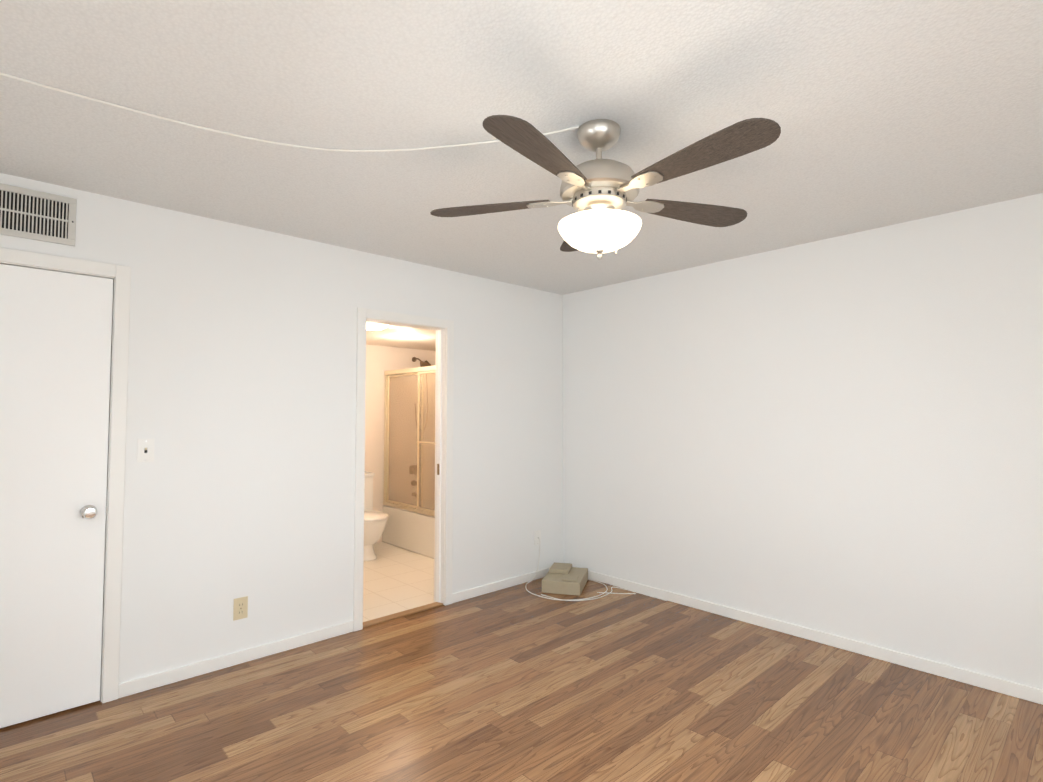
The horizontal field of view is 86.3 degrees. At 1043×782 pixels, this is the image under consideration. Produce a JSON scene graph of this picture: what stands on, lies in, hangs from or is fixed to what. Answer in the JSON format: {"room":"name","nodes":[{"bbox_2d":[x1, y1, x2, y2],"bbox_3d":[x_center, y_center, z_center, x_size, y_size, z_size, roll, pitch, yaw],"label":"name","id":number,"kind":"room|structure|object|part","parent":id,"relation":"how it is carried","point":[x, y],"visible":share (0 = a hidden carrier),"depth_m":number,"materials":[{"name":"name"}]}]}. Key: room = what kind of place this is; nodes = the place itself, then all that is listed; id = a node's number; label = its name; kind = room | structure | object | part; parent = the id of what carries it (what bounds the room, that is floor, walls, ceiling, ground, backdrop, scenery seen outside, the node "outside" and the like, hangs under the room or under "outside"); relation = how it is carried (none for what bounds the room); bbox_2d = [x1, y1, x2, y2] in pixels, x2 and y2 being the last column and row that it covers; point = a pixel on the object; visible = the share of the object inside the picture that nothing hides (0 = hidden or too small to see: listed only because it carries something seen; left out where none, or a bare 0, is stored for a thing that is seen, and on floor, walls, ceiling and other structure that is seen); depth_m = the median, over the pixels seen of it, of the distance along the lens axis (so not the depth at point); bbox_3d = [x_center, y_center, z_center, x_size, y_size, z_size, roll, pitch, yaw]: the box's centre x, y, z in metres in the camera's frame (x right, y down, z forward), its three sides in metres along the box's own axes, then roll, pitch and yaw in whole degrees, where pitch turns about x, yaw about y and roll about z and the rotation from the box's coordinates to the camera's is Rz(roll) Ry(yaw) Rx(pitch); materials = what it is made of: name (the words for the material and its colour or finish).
{"room":"empty bedroom","nodes":[
{"label":"empty bedroom","id":0,"kind":"room"},
{"bbox_2d":[0,173,562,682],"bbox_3d":[-1.139,0.303,3.591,4.620,2.440,0.120,2,-3,-43],"label":"wall","id":1,"kind":"structure","parent":0,"point":[242,377],"depth_m":3.22,"materials":[{"name":"white paint"}]},
{"bbox_2d":[0,183,76,245],"bbox_3d":[-2.244,-0.802,2.507,0.370,0.225,0.013,2,-3,-43],"label":"air vent","id":2,"kind":"object","parent":1,"relation":"in","point":[35,215],"visible":1,"depth_m":2.54,"materials":[{"name":"metal"}]},
{"bbox_2d":[0,264,112,727],"bbox_3d":[-2.278,0.450,2.416,0.774,2.026,0.103,2,-3,-43],"label":"door","id":3,"kind":"structure","parent":1,"relation":"in","point":[55,344],"depth_m":2.55,"materials":[{"name":"white paint"}]},
{"bbox_3d":[-2.033,0.571,2.617,0.064,0.064,0.067,2,-3,-43],"label":"knob","id":4,"kind":"part","parent":3,"relation":"part of","materials":[{"name":"silver metal"}]},
{"bbox_2d":[0,247,130,702],"bbox_3d":[-2.322,0.422,2.463,0.910,2.105,0.136,2,-3,-43],"label":"trim","id":5,"kind":"structure","parent":1,"relation":"attached to","point":[120,275],"depth_m":2.69,"materials":[{"name":"white paint"}]},
{"bbox_2d":[137,439,154,461],"bbox_3d":[-1.887,0.299,2.795,0.072,0.116,0.016,2,-3,-43],"label":"switch plate","id":6,"kind":"object","parent":1,"relation":"attached to","point":[145,450],"visible":1,"depth_m":2.79,"materials":[{"name":"white plastic"}]},
{"bbox_2d":[233,596,247,620],"bbox_3d":[-1.552,1.202,3.075,0.072,0.116,0.009,2,-3,-43],"label":"electrical outlet","id":7,"kind":"object","parent":1,"relation":"attached to","point":[240,608],"visible":1,"depth_m":3.07,"materials":[{"name":"beige plastic"}]},
{"bbox_2d":[118,567,549,697],"bbox_3d":[-1.159,1.483,3.431,4.200,0.068,0.012,2,-3,-43],"label":"baseboard","id":8,"kind":"structure","parent":1,"relation":"attached to","point":[139,685],"depth_m":3.13,"materials":[{"name":"white paint"}]},
{"bbox_2d":[353,307,453,631],"bbox_3d":[-0.826,0.502,3.866,0.764,2.065,0.136,2,-3,-43],"label":"door frame","id":9,"kind":"structure","parent":1,"relation":"attached to","point":[365,315],"depth_m":4.00,"materials":[{"name":"white paint"}]},
{"bbox_2d":[436,330,441,601],"bbox_3d":[-0.606,0.543,4.082,0.014,1.993,0.036,2,-3,-43],"label":"jamb pocket edge","id":10,"kind":"structure","parent":1,"relation":"attached to","point":[438,544],"depth_m":4.07,"materials":[{"name":"white paint"}]},
{"bbox_2d":[534,530,540,544],"bbox_3d":[0.139,1.230,4.660,0.072,0.116,0.016,2,-3,-43],"label":"outlet","id":11,"kind":"object","parent":1,"relation":"attached to","point":[537,535],"visible":1,"depth_m":4.66,"materials":[{"name":"white plastic"}]},
{"bbox_2d":[365,344,435,542],"bbox_3d":[-1.757,0.401,5.890,2.130,2.440,0.120,2,-3,-43],"label":"wall","id":12,"kind":"structure","parent":0,"point":[380,360],"depth_m":6.13,"materials":[{"name":"beige paint"}]},
{"bbox_2d":[383,366,434,515],"bbox_3d":[-0.982,0.482,5.501,0.088,1.445,1.492,2,-3,-43],"label":"shower door","id":13,"kind":"object","parent":12,"relation":"attached to","point":[420,372],"visible":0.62,"depth_m":5.70,"materials":[{"name":"glass"}]},
{"bbox_2d":[409,465,420,497],"bbox_3d":[-1.181,1.017,6.234,0.100,0.360,0.131,2,-3,-43],"label":"tub faucet","id":14,"kind":"object","parent":12,"relation":"attached to","point":[412,483],"depth_m":6.25,"materials":[{"name":"brown metal"}]},
{"bbox_2d":[412,357,430,431],"bbox_3d":[-1.099,0.036,6.274,0.213,0.854,0.246,2,-3,-43],"label":"shower head","id":15,"kind":"object","parent":12,"relation":"attached to","point":[423,364],"visible":0.65,"depth_m":6.33},
{"bbox_2d":[366,325,435,350],"bbox_3d":[-1.038,-0.571,5.166,2.130,0.080,1.980,2,-3,-43],"label":"ceiling","id":16,"kind":"structure","parent":0,"point":[404,337],"depth_m":5.48,"materials":[{"name":"beige paint"}]},
{"bbox_2d":[366,322,387,329],"bbox_3d":[-1.203,-0.527,4.514,0.250,0.062,0.250,2,-3,-43],"label":"recessed light","id":17,"kind":"object","parent":16,"relation":"in","point":[373,326],"visible":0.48,"depth_m":4.45,"materials":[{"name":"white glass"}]},
{"bbox_2d":[370,322,435,570],"bbox_3d":[-0.362,0.498,4.399,2.130,2.120,0.004,2,-3,-43],"label":"wall","id":18,"kind":"structure","parent":0,"point":[435,419],"depth_m":4.12,"materials":[{"name":"white paint"}]},
{"bbox_2d":[0,542,1042,781],"bbox_3d":[-0.362,1.536,2.711,4.620,0.101,6.590,2,-3,-43],"label":"floor","id":19,"kind":"structure","parent":0,"point":[518,683],"depth_m":2.57,"materials":[{"name":"brown wood"}]},
{"bbox_2d":[364,472,388,560],"bbox_3d":[-1.575,1.216,5.420,0.490,0.772,0.748,2,-3,-43],"label":"toilet","id":20,"kind":"object","parent":19,"relation":"on","point":[375,522],"visible":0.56,"depth_m":5.24,"materials":[{"name":"ceramic"}]},
{"bbox_2d":[363,602,442,627],"bbox_3d":[-0.814,1.527,3.810,0.634,0.012,0.070,2,-3,-43],"label":"threshold","id":21,"kind":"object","parent":19,"relation":"on","point":[399,614],"depth_m":3.78,"materials":[{"name":"brown wood"}]},
{"bbox_2d":[382,499,434,558],"bbox_3d":[-0.711,1.420,5.715,0.776,0.389,1.496,2,-3,-43],"label":"bathtub","id":22,"kind":"object","parent":19,"relation":"on","point":[412,531],"visible":0.25,"depth_m":5.61,"materials":[{"name":"ceramic"}]},
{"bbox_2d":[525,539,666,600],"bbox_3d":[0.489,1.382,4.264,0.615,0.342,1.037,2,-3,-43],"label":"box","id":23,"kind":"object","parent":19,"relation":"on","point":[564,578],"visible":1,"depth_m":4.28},
{"bbox_2d":[0,0,1042,294],"bbox_3d":[0.291,-1.037,1.993,4.440,0.100,4.490,2,-3,-43],"label":"ceiling","id":24,"kind":"structure","parent":0,"point":[886,112],"depth_m":1.96,"materials":[{"name":"white paint"}]},
{"bbox_2d":[0,72,578,151],"bbox_3d":[-0.903,-0.994,1.728,2.093,0.008,1.046,2,-3,-43],"label":"wire","id":25,"kind":"object","parent":24,"relation":"attached to","point":[205,128],"visible":0.88,"depth_m":2.10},
{"bbox_2d":[430,115,780,259],"bbox_3d":[0.312,-0.738,2.041,1.293,0.494,1.263,2,-3,-43],"label":"ceiling fan","id":26,"kind":"object","parent":24,"relation":"hanging from","point":[598,194],"visible":1,"depth_m":1.96,"materials":[{"name":"brown wood"}]},
{"bbox_3d":[0.291,-0.574,2.076,0.310,0.105,0.310,2,-3,-43],"label":"lamp shade","id":27,"kind":"part","parent":26,"relation":"part of","materials":[{"name":"white glass"}]},
{"bbox_2d":[563,193,1042,689],"bbox_3d":[1.907,0.293,3.373,0.120,2.440,4.369,2,-3,-43],"label":"wall","id":28,"kind":"structure","parent":0,"point":[841,436],"depth_m":3.31,"materials":[{"name":"white paint"}]},
{"bbox_2d":[572,566,1042,704],"bbox_3d":[1.822,1.478,3.316,0.012,0.068,4.238,2,-3,-43],"label":"baseboard","id":29,"kind":"structure","parent":28,"relation":"attached to","point":[1014,689],"depth_m":3.23,"materials":[{"name":"white paint"}]}
]}

